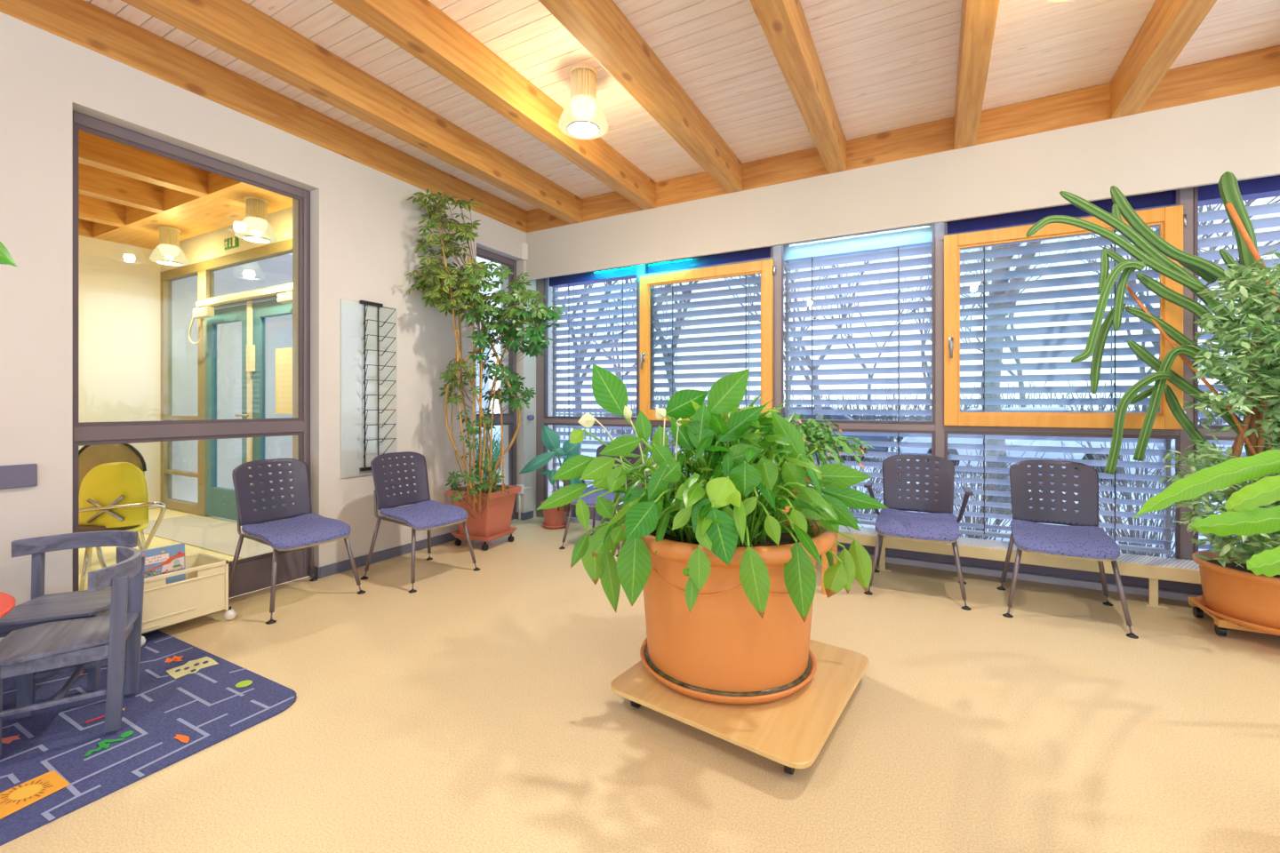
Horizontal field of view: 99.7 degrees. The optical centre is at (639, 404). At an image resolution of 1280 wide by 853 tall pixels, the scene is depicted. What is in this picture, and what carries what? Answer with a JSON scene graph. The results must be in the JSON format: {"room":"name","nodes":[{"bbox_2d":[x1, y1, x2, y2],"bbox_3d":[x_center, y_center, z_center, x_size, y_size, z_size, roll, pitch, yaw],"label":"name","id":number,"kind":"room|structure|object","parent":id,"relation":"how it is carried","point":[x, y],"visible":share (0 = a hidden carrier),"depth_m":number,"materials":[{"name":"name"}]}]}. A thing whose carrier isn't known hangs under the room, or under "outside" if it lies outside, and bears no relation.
{"room":"waiting room","nodes":[
{"label":"waiting room","id":0,"kind":"room"},
{"bbox_2d":[78,235,292,509],"bbox_3d":[-6.404,-0.450,4.929,0.150,3.300,6.800,0,0,29],"label":"wall","id":1,"kind":"structure","parent":0,"point":[119,285],"depth_m":6.22,"materials":[{"name":"paint"}]},
{"bbox_2d":[78,507,309,598],"bbox_3d":[-5.150,1.252,3.268,4.080,0.095,5.080,0,0,29],"label":"floor","id":2,"kind":"structure","parent":0,"point":[108,553],"depth_m":4.47,"materials":[{"name":"beige"}]},
{"bbox_2d":[78,443,146,567],"bbox_3d":[-4.055,0.731,4.159,0.632,0.942,0.430,0,0,29],"label":"chair","id":3,"kind":"object","parent":2,"relation":"on","point":[90,457],"visible":0.4,"depth_m":4.07,"materials":[{"name":"fabric"}]},
{"bbox_2d":[78,462,166,591],"bbox_3d":[-3.424,0.784,3.475,0.752,0.837,0.433,0,0,29],"label":"armchair","id":4,"kind":"object","parent":2,"relation":"on","point":[114,496],"visible":0.77,"depth_m":3.42,"materials":[{"name":"plastic"}]},
{"bbox_2d":[143,514,272,559],"bbox_3d":[-3.782,1.200,4.915,2.790,0.008,0.600,0,0,29],"label":"entrance mat","id":5,"kind":"object","parent":2,"relation":"on","point":[221,537],"visible":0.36,"depth_m":4.96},
{"bbox_2d":[160,206,292,271],"bbox_3d":[-3.859,-1.820,5.412,3.860,0.560,0.120,0,0,29],"label":"wall","id":6,"kind":"structure","parent":0,"point":[209,245],"depth_m":5.61,"materials":[{"name":"paint"}]},
{"bbox_2d":[160,238,292,516],"bbox_3d":[-3.869,-0.170,5.395,3.860,2.740,0.080,0,0,29],"label":"window","id":7,"kind":"structure","parent":6,"relation":"in","point":[204,270],"depth_m":5.84,"materials":[{"name":"paint"}]},
{"bbox_2d":[205,304,255,520],"bbox_3d":[-4.212,0.090,5.523,0.995,2.180,0.122,0,0,29],"label":"door","id":8,"kind":"structure","parent":7,"relation":"attached to","point":[220,502],"depth_m":5.69,"materials":[{"name":"teal paint"}]},
{"bbox_2d":[188,284,292,343],"bbox_3d":[-3.585,-0.866,5.118,2.938,0.448,0.125,0,0,29],"label":"door closer","id":9,"kind":"object","parent":7,"relation":"attached to","point":[284,292],"depth_m":5.37,"materials":[{"name":"white metal"}]},
{"bbox_2d":[252,298,292,523],"bbox_3d":[-3.438,0.090,5.141,0.840,2.180,0.055,0,0,29],"label":"door","id":10,"kind":"structure","parent":7,"relation":"attached to","point":[261,310],"depth_m":5.27,"materials":[{"name":"teal paint"}]},
{"bbox_2d":[275,347,292,414],"bbox_3d":[-3.304,-0.220,5.052,0.380,0.620,0.007,0,0,29],"label":"paper notice","id":11,"kind":"object","parent":10,"relation":"attached to","point":[284,356],"visible":0.64,"depth_m":5.07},
{"bbox_2d":[224,236,238,250],"bbox_3d":[-4.172,-1.645,5.501,0.255,0.110,0.023,0,0,29],"label":"exit sign","id":12,"kind":"object","parent":6,"relation":"attached to","point":[231,243],"visible":0.94,"depth_m":5.50,"materials":[{"name":"green plastic"}]},
{"bbox_2d":[247,300,253,493],"bbox_3d":[-3.853,0.080,5.329,0.080,2.200,0.020,0,0,29],"label":"door frame","id":13,"kind":"structure","parent":6,"relation":"attached to","point":[249,303],"depth_m":5.31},
{"bbox_2d":[0,11,552,641],"bbox_3d":[-2.984,-0.407,2.647,0.320,3.215,7.857,0,0,29],"label":"wall","id":14,"kind":"structure","parent":0,"point":[364,229],"depth_m":3.20,"materials":[{"name":"paint"}]},
{"bbox_2d":[0,464,37,489],"bbox_3d":[-3.110,0.333,2.060,0.020,0.105,1.105,0,0,29],"label":"board","id":15,"kind":"object","parent":14,"relation":"attached to","point":[14,476],"visible":1,"depth_m":2.49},
{"bbox_2d":[72,110,310,598],"bbox_3d":[-2.624,-0.145,3.256,0.070,2.690,1.214,0,0,29],"label":"window","id":16,"kind":"structure","parent":14,"relation":"in","point":[252,573],"depth_m":3.29,"materials":[{"name":"paint"}]},
{"bbox_2d":[92,171,292,249],"bbox_3d":[-4.046,-1.900,5.070,3.860,0.240,0.500,0,0,29],"label":"trim","id":17,"kind":"structure","parent":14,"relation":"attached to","point":[224,204],"depth_m":5.06,"materials":[{"name":"brown wood"}]},
{"bbox_2d":[149,226,189,265],"bbox_3d":[-4.779,-1.606,5.480,0.304,0.348,0.304,0,0,29],"label":"pendant lamp","id":18,"kind":"object","parent":17,"relation":"hanging from","point":[168,252],"visible":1,"depth_m":5.42,"materials":[{"name":"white glass"}]},
{"bbox_2d":[234,196,277,243],"bbox_3d":[-3.338,-1.606,4.696,0.304,0.348,0.304,0,0,29],"label":"pendant lamp","id":19,"kind":"object","parent":17,"relation":"hanging from","point":[255,228],"visible":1,"depth_m":4.63,"materials":[{"name":"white glass"}]},
{"bbox_2d":[0,0,526,232],"bbox_3d":[-2.976,-1.900,2.383,0.066,0.230,7.400,0,0,29],"label":"ceiling beam","id":20,"kind":"structure","parent":14,"relation":"attached to","point":[81,22],"depth_m":3.25,"materials":[{"name":"brown wood"}]},
{"bbox_2d":[340,298,396,478],"bbox_3d":[-2.030,-0.114,4.053,0.011,1.282,0.452,0,0,29],"label":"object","id":21,"kind":"object","parent":14,"relation":"attached to","point":[352,313],"visible":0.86,"depth_m":4.01,"materials":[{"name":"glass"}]},
{"bbox_2d":[359,300,396,471],"bbox_3d":[-1.967,-0.138,4.046,0.106,1.259,0.237,0,0,29],"label":"brochure rack","id":22,"kind":"object","parent":21,"relation":"attached to","point":[379,305],"visible":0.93,"depth_m":4.06,"materials":[{"name":"black metal"}]},
{"bbox_2d":[309,511,533,578],"bbox_3d":[-2.962,1.163,2.432,0.104,0.075,7.500,0,0,29],"label":"baseboard","id":23,"kind":"structure","parent":14,"relation":"attached to","point":[342,566],"depth_m":4.16,"materials":[{"name":"rubber"}]},
{"bbox_2d":[476,247,516,520],"bbox_3d":[-1.479,-0.150,5.362,0.070,2.700,0.665,0,0,29],"label":"window","id":24,"kind":"structure","parent":14,"relation":"in","point":[509,419],"depth_m":5.59,"materials":[{"name":"paint"}]},
{"bbox_2d":[521,242,527,261],"bbox_3d":[-1.190,-1.577,5.575,0.035,0.175,0.065,0,0,29],"label":"sensor","id":25,"kind":"object","parent":14,"relation":"attached to","point":[524,246],"visible":1,"depth_m":5.55,"materials":[{"name":"white plastic"}]},
{"bbox_2d":[196,322,488,503],"bbox_3d":[-4.518,-0.125,8.912,0.200,3.150,5.400,0,0,29],"label":"wall","id":26,"kind":"structure","parent":0,"point":[486,388],"depth_m":11.11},
{"bbox_2d":[540,500,567,526],"bbox_3d":[-0.832,1.070,5.286,0.280,0.236,0.280,0,0,29],"label":"pot","id":27,"kind":"object","parent":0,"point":[556,516],"depth_m":5.19,"materials":[{"name":"orange ceramic"}]},
{"bbox_2d":[0,517,1279,852],"bbox_3d":[0.394,1.250,0.674,7.700,0.100,7.617,0,0,29],"label":"floor","id":28,"kind":"structure","parent":0,"point":[468,711],"depth_m":1.98,"materials":[{"name":"beige"}]},
{"bbox_2d":[0,630,295,846],"bbox_3d":[-2.480,1.194,1.619,1.467,0.011,2.132,0,0,29],"label":"rug","id":29,"kind":"object","parent":28,"relation":"on","point":[56,762],"visible":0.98,"depth_m":1.99,"materials":[{"name":"carpet"}]},
{"bbox_2d":[0,592,15,618],"bbox_3d":[-2.547,0.946,1.580,0.940,0.492,0.940,0,0,29],"label":"table","id":30,"kind":"object","parent":29,"relation":"on","point":[7,602],"visible":1,"depth_m":1.90,"materials":[{"name":"red laminate"}]},
{"bbox_2d":[0,241,17,267],"bbox_3d":[-2.254,0.079,1.480,0.938,1.224,0.371,0,0,-3],"label":"leaf","id":31,"kind":"object","parent":30,"relation":"on","point":[5,258],"visible":1,"depth_m":1.55,"materials":[{"name":"plant"}]},
{"bbox_2d":[0,530,137,691],"bbox_3d":[-2.465,0.883,2.313,0.410,0.594,0.381,0,0,-25],"label":"child chair","id":32,"kind":"object","parent":29,"relation":"on","point":[42,608],"visible":0.6,"depth_m":2.35,"materials":[{"name":"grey wood"}]},
{"bbox_2d":[0,546,144,756],"bbox_3d":[-2.110,0.883,2.002,0.381,0.594,0.410,0,0,-34],"label":"child chair","id":33,"kind":"object","parent":29,"relation":"on","point":[24,652],"visible":1,"depth_m":1.95,"materials":[{"name":"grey wood"}]},
{"bbox_2d":[105,552,237,647],"bbox_3d":[-2.505,1.032,2.895,0.356,0.334,0.462,0,0,29],"label":"storage cart","id":34,"kind":"object","parent":28,"relation":"on","point":[204,592],"visible":0.58,"depth_m":2.84,"materials":[{"name":"beige plastic"}]},
{"bbox_2d":[140,543,185,584],"bbox_3d":[-2.507,0.924,2.793,0.032,0.352,0.250,0,0,29],"label":"picture book","id":35,"kind":"object","parent":34,"relation":"in","point":[164,560],"visible":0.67,"depth_m":2.83,"materials":[{"name":"paper"}]},
{"bbox_2d":[228,458,365,624],"bbox_3d":[-2.131,0.776,3.323,0.576,0.848,0.582,0,0,29],"label":"chair","id":36,"kind":"object","parent":28,"relation":"on","point":[303,529],"visible":0.98,"depth_m":3.35,"materials":[{"name":"fabric"}]},
{"bbox_2d":[360,451,479,593],"bbox_3d":[-1.545,0.776,3.813,0.576,0.848,0.582,0,0,31],"label":"chair","id":37,"kind":"object","parent":28,"relation":"on","point":[425,514],"visible":1,"depth_m":3.85,"materials":[{"name":"fabric"}]},
{"bbox_2d":[451,527,516,551],"bbox_3d":[-1.335,1.143,4.643,0.400,0.116,0.400,0,0,24],"label":"tray","id":38,"kind":"object","parent":28,"relation":"on","point":[456,534],"visible":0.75,"depth_m":4.52,"materials":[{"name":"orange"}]},
{"bbox_2d":[405,188,565,537],"bbox_3d":[-1.200,-0.344,4.337,1.202,2.930,0.904,0,0,24],"label":"plant","id":39,"kind":"object","parent":38,"relation":"on","point":[489,506],"visible":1,"depth_m":4.29,"materials":[{"name":"green plant"}]},
{"bbox_2d":[515,484,531,520],"bbox_3d":[-1.210,1.016,5.617,0.109,0.368,0.130,0,0,29],"label":"pipe","id":40,"kind":"object","parent":28,"relation":"on","point":[524,488],"visible":0.86,"depth_m":5.58,"materials":[{"name":"white plastic"}]},
{"bbox_2d":[518,424,582,526],"bbox_3d":[-0.826,0.686,5.138,0.432,1.003,0.534,0,0,29],"label":"potted plant","id":41,"kind":"object","parent":28,"relation":"on","point":[556,516],"visible":0.56,"depth_m":5.09,"materials":[{"name":"plant"}]},
{"bbox_2d":[559,443,640,557],"bbox_3d":[-0.296,0.776,4.614,0.618,0.848,0.576,0,0,25],"label":"chair","id":42,"kind":"object","parent":28,"relation":"on","point":[590,500],"visible":0.21,"depth_m":4.52,"materials":[{"name":"fabric"}]},
{"bbox_2d":[610,640,868,775],"bbox_3d":[0.438,1.150,2.236,0.806,0.100,0.923,0,0,35],"label":"plant stand","id":43,"kind":"object","parent":28,"relation":"on","point":[791,731],"visible":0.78,"depth_m":1.94,"materials":[{"name":"wood"}]},
{"bbox_2d":[640,637,816,704],"bbox_3d":[0.366,1.074,2.290,0.730,0.052,0.730,0,0,29],"label":"saucer","id":44,"kind":"object","parent":43,"relation":"on","point":[707,697],"visible":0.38,"depth_m":1.98,"materials":[{"name":"ceramic"}]},
{"bbox_2d":[536,363,887,696],"bbox_3d":[0.360,0.459,2.272,1.186,1.243,1.147,0,0,36],"label":"peace lily","id":45,"kind":"object","parent":44,"relation":"on","point":[726,573],"visible":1,"depth_m":2.01,"materials":[{"name":"plant"}]},
{"bbox_2d":[577,413,626,490],"bbox_3d":[-0.149,0.204,2.149,0.197,0.336,0.020,0,0,-5],"label":"flower","id":46,"kind":"object","parent":45,"relation":"on","point":[587,420],"depth_m":2.14,"materials":[{"name":"plant"}]},
{"bbox_2d":[624,405,646,487],"bbox_3d":[-0.019,0.197,2.149,0.092,0.386,0.019,0,0,-11],"label":"flower","id":47,"kind":"object","parent":45,"relation":"on","point":[639,428],"depth_m":2.11,"materials":[{"name":"plant"}]},
{"bbox_2d":[655,408,665,497],"bbox_3d":[0.081,0.189,2.094,0.042,0.348,0.022,0,0,1],"label":"flower","id":48,"kind":"object","parent":45,"relation":"on","point":[660,413],"depth_m":2.10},
{"bbox_2d":[674,417,681,495],"bbox_3d":[0.149,0.208,2.097,0.026,0.311,0.020,0,0,29],"label":"flower","id":49,"kind":"object","parent":45,"relation":"on","point":[677,426],"depth_m":2.10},
{"bbox_2d":[784,506,837,594],"bbox_3d":[0.961,0.938,3.748,0.720,0.525,0.440,0,0,29],"label":"plant pot","id":50,"kind":"object","parent":28,"relation":"on","point":[824,561],"visible":0.09,"depth_m":3.41,"materials":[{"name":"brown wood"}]},
{"bbox_2d":[749,408,874,500],"bbox_3d":[1.022,0.348,3.675,1.007,0.651,0.826,0,0,9],"label":"potted plant","id":51,"kind":"object","parent":50,"relation":"on","point":[812,433],"visible":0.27,"depth_m":3.54,"materials":[{"name":"green plant"}]},
{"bbox_2d":[565,516,1203,601],"bbox_3d":[2.348,1.177,3.849,7.300,0.045,0.048,0,0,29],"label":"trim","id":52,"kind":"structure","parent":28,"relation":"on","point":[1166,594],"depth_m":3.65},
{"bbox_2d":[864,454,973,610],"bbox_3d":[1.806,0.776,3.522,0.618,0.848,0.576,0,0,29],"label":"chair","id":53,"kind":"object","parent":28,"relation":"on","point":[938,524],"visible":0.99,"depth_m":3.65,"materials":[{"name":"fabric"}]},
{"bbox_2d":[837,525,1201,608],"bbox_3d":[2.683,1.077,3.523,5.800,0.247,0.260,0,0,29],"label":"heater","id":54,"kind":"object","parent":28,"relation":"on","point":[1154,569],"visible":0.53,"depth_m":3.43,"materials":[{"name":"metal"}]},
{"bbox_2d":[996,460,1138,639],"bbox_3d":[2.444,0.776,3.147,0.582,0.848,0.576,0,0,30],"label":"chair","id":55,"kind":"object","parent":28,"relation":"on","point":[1084,540],"visible":1,"depth_m":3.26,"materials":[{"name":"fabric"}]},
{"bbox_2d":[1132,449,1279,577],"bbox_3d":[2.037,0.665,1.644,0.679,1.069,1.160,0,0,29],"label":"leaves","id":56,"kind":"object","parent":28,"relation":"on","point":[1244,516],"visible":1,"depth_m":2.00,"materials":[{"name":"plant"}]},
{"bbox_2d":[1188,596,1276,636],"bbox_3d":[3.282,1.151,2.804,0.520,0.098,0.380,0,0,29],"label":"plant stand","id":57,"kind":"object","parent":28,"relation":"on","point":[1220,627],"visible":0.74,"depth_m":2.78,"materials":[{"name":"brown wood"}]},
{"bbox_2d":[1194,594,1279,635],"bbox_3d":[3.247,1.083,2.739,0.604,0.036,0.604,0,0,29],"label":"saucer","id":58,"kind":"object","parent":57,"relation":"on","point":[1199,600],"visible":0.32,"depth_m":2.69,"materials":[{"name":"ceramic"}]},
{"bbox_2d":[1159,249,1279,630],"bbox_3d":[3.113,0.159,2.617,0.860,1.857,1.064,0,0,43],"label":"fig","id":59,"kind":"object","parent":58,"relation":"on","point":[1230,589],"visible":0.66,"depth_m":2.60,"materials":[{"name":"plant"}]},
{"bbox_2d":[1192,550,1279,630],"bbox_3d":[3.247,0.953,2.739,0.620,0.268,0.620,0,0,29],"label":"pot","id":60,"kind":"object","parent":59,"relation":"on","point":[1232,590],"depth_m":2.68,"materials":[{"name":"ceramic"}]},
{"bbox_2d":[83,0,1279,210],"bbox_3d":[0.428,-2.045,0.789,7.750,0.060,7.862,0,0,29],"label":"ceiling","id":61,"kind":"structure","parent":0,"point":[887,65],"depth_m":3.15,"materials":[{"name":"wood"}]},
{"bbox_2d":[120,0,581,223],"bbox_3d":[-2.395,-1.900,2.066,0.130,0.230,7.400,0,0,29],"label":"ceiling beam","id":62,"kind":"structure","parent":61,"relation":"attached to","point":[237,28],"depth_m":3.18,"materials":[{"name":"brown wood"}]},
{"bbox_2d":[330,0,655,209],"bbox_3d":[-1.679,-1.900,1.676,0.130,0.230,7.400,0,0,29],"label":"ceiling beam","id":63,"kind":"structure","parent":61,"relation":"attached to","point":[419,28],"depth_m":3.09,"materials":[{"name":"brown wood"}]},
{"bbox_2d":[558,64,607,139],"bbox_3d":[-0.344,-1.841,3.280,0.304,0.348,0.304,0,0,29],"label":"pendant lamp","id":64,"kind":"object","parent":61,"relation":"hanging from","point":[582,117],"visible":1,"depth_m":3.21,"materials":[{"name":"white glass"}]},
{"bbox_2d":[538,0,742,193],"bbox_3d":[-0.970,-1.900,1.291,0.130,0.230,7.400,0,0,29],"label":"ceiling beam","id":65,"kind":"structure","parent":61,"relation":"attached to","point":[599,26],"depth_m":3.06,"materials":[{"name":"brown wood"}]},
{"bbox_2d":[749,0,846,174],"bbox_3d":[-0.251,-1.900,0.900,0.130,0.230,7.400,0,0,29],"label":"ceiling beam","id":66,"kind":"structure","parent":61,"relation":"attached to","point":[784,24],"depth_m":2.96,"materials":[{"name":"brown wood"}]},
{"bbox_2d":[953,0,999,149],"bbox_3d":[0.490,-1.900,0.497,0.130,0.230,7.400,0,0,29],"label":"ceiling beam","id":67,"kind":"structure","parent":61,"relation":"attached to","point":[979,17],"depth_m":2.85,"materials":[{"name":"brown wood"}]},
{"bbox_2d":[1110,0,1216,119],"bbox_3d":[1.232,-1.900,0.093,0.130,0.230,7.400,0,0,29],"label":"ceiling beam","id":68,"kind":"structure","parent":61,"relation":"attached to","point":[1169,25],"depth_m":2.80,"materials":[{"name":"brown wood"}]},
{"bbox_2d":[526,86,1279,280],"bbox_3d":[2.160,-1.540,3.818,7.600,0.490,0.030,0,0,29],"label":"wall","id":69,"kind":"structure","parent":0,"point":[1191,145],"depth_m":3.78,"materials":[{"name":"paint"}]},
{"bbox_2d":[536,186,1237,593],"bbox_3d":[2.244,-0.110,3.971,7.600,2.620,0.076,0,0,29],"label":"window","id":70,"kind":"structure","parent":69,"relation":"in","point":[1188,197],"depth_m":3.96,"materials":[{"name":"paint"}]},
{"bbox_2d":[548,265,649,493],"bbox_3d":[-0.431,-0.230,5.592,1.186,2.460,0.130,0,0,29],"label":"blind","id":71,"kind":"object","parent":70,"relation":"attached to","point":[625,273],"visible":0.44,"depth_m":5.63,"materials":[{"name":"metal"}]},
{"bbox_2d":[640,259,775,421],"bbox_3d":[0.556,-0.531,4.796,1.280,1.362,0.099,0,0,29],"label":"window","id":72,"kind":"structure","parent":70,"relation":"attached to","point":[766,268],"depth_m":4.74,"materials":[{"name":"orange wood"}]},
{"bbox_2d":[646,247,770,482],"bbox_3d":[0.659,-0.230,4.999,1.285,2.460,0.130,0,0,29],"label":"blind","id":73,"kind":"object","parent":70,"relation":"attached to","point":[759,253],"visible":0.33,"depth_m":5.02,"materials":[{"name":"metal"}]},
{"bbox_2d":[784,224,932,525],"bbox_3d":[1.762,-0.230,4.399,1.175,2.460,0.130,0,0,29],"label":"blind","id":74,"kind":"object","parent":70,"relation":"attached to","point":[917,240],"visible":0.57,"depth_m":4.36,"materials":[{"name":"metal"}]},
{"bbox_2d":[947,190,1175,558],"bbox_3d":[2.869,-0.230,3.798,1.315,2.460,0.130,0,0,29],"label":"blind","id":75,"kind":"object","parent":70,"relation":"attached to","point":[1164,198],"visible":0.45,"depth_m":3.79,"materials":[{"name":"metal"}]},
{"bbox_2d":[944,205,1186,429],"bbox_3d":[2.769,-0.532,3.593,1.296,1.375,0.099,0,0,29],"label":"window","id":76,"kind":"structure","parent":70,"relation":"attached to","point":[1172,220],"depth_m":3.64,"materials":[{"name":"orange wood"}]},
{"bbox_2d":[1198,175,1279,550],"bbox_3d":[4.018,-0.230,3.173,1.270,2.460,0.130,0,0,29],"label":"blind","id":77,"kind":"object","parent":70,"relation":"attached to","point":[1266,187],"visible":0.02,"depth_m":3.35,"materials":[{"name":"metal"}]},
{"bbox_2d":[526,45,1279,232],"bbox_3d":[2.177,-1.900,3.849,7.600,0.230,0.100,0,0,29],"label":"trim","id":78,"kind":"structure","parent":69,"relation":"attached to","point":[1260,69],"depth_m":3.69,"materials":[{"name":"brown wood"}]},
{"bbox_2d":[1025,171,1279,505],"bbox_3d":[2.793,-0.214,2.925,1.170,2.082,0.289,0,0,14],"label":"cactus","id":79,"kind":"object","parent":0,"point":[1150,249],"visible":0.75,"depth_m":2.91,"materials":[{"name":"green plant"}]},
{"bbox_3d":[-5.077,-2.040,3.172,3.860,0.040,4.980,0,0,29],"label":"ceiling","id":80,"kind":"structure","parent":0,"visible":0},
{"bbox_2d":[78,218,92,238],"bbox_3d":[-6.955,-1.900,3.863,0.130,0.240,4.400,0,0,29],"label":"beam","id":81,"kind":"structure","parent":80,"relation":"attached to","point":[84,227],"depth_m":5.71,"materials":[{"name":"brown wood"}]},
{"bbox_2d":[78,193,125,227],"bbox_3d":[-6.231,-1.900,3.469,0.130,0.240,4.400,0,0,29],"label":"beam","id":82,"kind":"structure","parent":80,"relation":"attached to","point":[91,209],"depth_m":5.22,"materials":[{"name":"brown wood"}]},
{"bbox_2d":[78,162,163,213],"bbox_3d":[-5.491,-1.900,3.067,0.130,0.240,4.400,0,0,29],"label":"beam","id":83,"kind":"structure","parent":80,"relation":"attached to","point":[94,182],"depth_m":4.71,"materials":[{"name":"brown wood"}]},
{"bbox_2d":[78,129,207,197],"bbox_3d":[-4.772,-1.900,2.676,0.130,0.240,4.400,0,0,29],"label":"beam","id":84,"kind":"structure","parent":80,"relation":"attached to","point":[95,151],"depth_m":4.19,"materials":[{"name":"brown wood"}]},
{"label":"outside","id":85,"kind":"structure","parent":0,"visible":0},
{"bbox_2d":[488,415,1247,558],"bbox_3d":[24.007,1.525,31.023,100.000,0.150,71.300,0,0,29],"label":"ground","id":86,"kind":"structure","parent":85,"point":[962,463],"depth_m":9.95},
{"bbox_2d":[476,428,500,481],"bbox_3d":[-2.841,0.891,9.322,1.878,1.123,1.781,0,0,10],"label":"bare shrub","id":87,"kind":"object","parent":86,"relation":"on","point":[496,452],"visible":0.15,"depth_m":9.16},
{"bbox_2d":[556,279,636,455],"bbox_3d":[-0.876,-2.031,14.790,4.045,6.976,5.515,0,0,-11],"label":"bare tree","id":88,"kind":"object","parent":86,"relation":"on","point":[579,414],"visible":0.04,"depth_m":14.97,"materials":[{"name":"grey plant"}]},
{"bbox_2d":[572,279,699,430],"bbox_3d":[-0.364,-2.513,26.942,7.034,7.933,4.665,0,0,29],"label":"bare tree","id":89,"kind":"object","parent":86,"relation":"on","point":[614,340],"visible":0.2,"depth_m":26.54,"materials":[{"name":"grey plant"}]},
{"bbox_2d":[624,279,698,452],"bbox_3d":[0.944,-2.485,14.147,4.722,7.891,5.658,0,0,29],"label":"bare tree","id":90,"kind":"object","parent":86,"relation":"on","point":[696,282],"visible":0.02,"depth_m":14.61,"materials":[{"name":"grey plant"}]},
{"bbox_2d":[724,263,833,399],"bbox_3d":[5.601,-3.166,20.484,6.283,9.245,6.182,0,0,-9],"label":"bare tree","id":91,"kind":"object","parent":86,"relation":"on","point":[792,358],"visible":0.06,"depth_m":21.14,"materials":[{"name":"grey plant"}]},
{"bbox_2d":[717,261,869,466],"bbox_3d":[3.313,-1.998,11.440,5.839,6.918,5.418,0,0,29],"label":"bare tree","id":92,"kind":"object","parent":86,"relation":"on","point":[814,367],"visible":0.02,"depth_m":11.93,"materials":[{"name":"grey plant"}]},
{"bbox_2d":[728,406,888,461],"bbox_3d":[4.359,0.751,14.558,4.237,1.399,1.760,0,0,23],"label":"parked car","id":93,"kind":"object","parent":86,"relation":"on","point":[806,417],"visible":0.15,"depth_m":13.33,"materials":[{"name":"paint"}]},
{"bbox_2d":[812,436,928,520],"bbox_3d":[2.847,0.950,6.898,1.628,1.006,1.591,0,0,29],"label":"bare shrub","id":94,"kind":"object","parent":86,"relation":"on","point":[867,511],"visible":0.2,"depth_m":6.83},
{"bbox_2d":[784,250,978,420],"bbox_3d":[10.321,-3.588,25.561,9.614,10.094,6.772,0,0,0],"label":"bare tree","id":95,"kind":"object","parent":86,"relation":"on","point":[857,356],"visible":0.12,"depth_m":25.69,"materials":[{"name":"grey plant"}]},
{"bbox_2d":[556,408,1223,451],"bbox_3d":[6.432,0.800,17.443,26.090,1.300,0.050,0,0,29],"label":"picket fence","id":96,"kind":"object","parent":86,"relation":"on","point":[558,413],"visible":0.06,"depth_m":21.74,"materials":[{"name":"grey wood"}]},
{"bbox_2d":[594,381,1239,452],"bbox_3d":[8.355,0.383,14.765,22.636,2.137,1.112,0,0,29],"label":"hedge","id":97,"kind":"object","parent":86,"relation":"on","point":[892,407],"visible":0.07,"depth_m":15.22,"materials":[{"name":"plant"}]},
{"bbox_2d":[872,248,993,421],"bbox_3d":[9.779,-2.216,18.049,5.730,7.341,3.505,0,0,-41],"label":"bare tree","id":98,"kind":"object","parent":86,"relation":"on","point":[923,342],"visible":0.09,"depth_m":18.58,"materials":[{"name":"grey plant"}]},
{"bbox_2d":[918,440,1064,541],"bbox_3d":[3.665,0.908,5.738,1.458,1.089,1.521,0,0,29],"label":"bare shrub","id":99,"kind":"object","parent":86,"relation":"on","point":[967,519],"visible":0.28,"depth_m":5.61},
{"bbox_2d":[980,240,1040,514],"bbox_3d":[5.235,-3.871,6.171,6.073,10.666,6.462,0,0,29],"label":"bare tree","id":100,"kind":"object","parent":86,"relation":"on","point":[998,442],"visible":0.02,"depth_m":7.15,"materials":[{"name":"grey plant"}]},
{"bbox_2d":[929,236,1095,407],"bbox_3d":[13.337,-2.843,20.415,4.545,8.607,8.054,0,0,23],"label":"bare tree","id":101,"kind":"object","parent":86,"relation":"on","point":[1011,315],"visible":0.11,"depth_m":19.14,"materials":[{"name":"grey plant"}]},
{"bbox_2d":[900,407,1159,481],"bbox_3d":[7.922,0.751,11.482,4.237,1.399,1.760,0,0,29],"label":"parked car","id":102,"kind":"object","parent":86,"relation":"on","point":[968,441],"visible":0.23,"depth_m":10.65,"materials":[{"name":"silver metal"}]},
{"bbox_2d":[1000,440,1231,559],"bbox_3d":[4.516,0.826,4.857,1.747,1.253,1.972,0,0,10],"label":"bare shrub","id":103,"kind":"object","parent":86,"relation":"on","point":[1139,484],"visible":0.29,"depth_m":4.92,"materials":[{"name":"plant"}]},
{"bbox_2d":[1077,196,1279,463],"bbox_3d":[12.116,-2.572,12.348,3.695,8.071,6.353,0,0,-2],"label":"bare tree","id":104,"kind":"object","parent":86,"relation":"on","point":[1248,203],"visible":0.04,"depth_m":12.13,"materials":[{"name":"grey plant"}]},
{"bbox_2d":[1096,200,1279,410],"bbox_3d":[19.302,-3.007,18.918,7.045,8.939,5.802,0,0,-16],"label":"bare tree","id":105,"kind":"object","parent":86,"relation":"on","point":[1141,369],"visible":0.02,"depth_m":19.87,"materials":[{"name":"grey plant"}]},
{"bbox_2d":[1155,418,1245,464],"bbox_3d":[12.011,0.751,9.373,4.237,1.399,1.760,0,0,29],"label":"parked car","id":106,"kind":"object","parent":86,"relation":"on","point":[1160,446],"visible":0.02,"depth_m":10.22,"materials":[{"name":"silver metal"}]},
{"bbox_2d":[1154,204,1279,324],"bbox_3d":[18.330,-3.132,15.811,6.573,9.181,7.693,0,0,-13],"label":"bare tree","id":107,"kind":"object","parent":86,"relation":"on","point":[1218,235],"visible":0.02,"depth_m":16.33,"materials":[{"name":"grey plant"}]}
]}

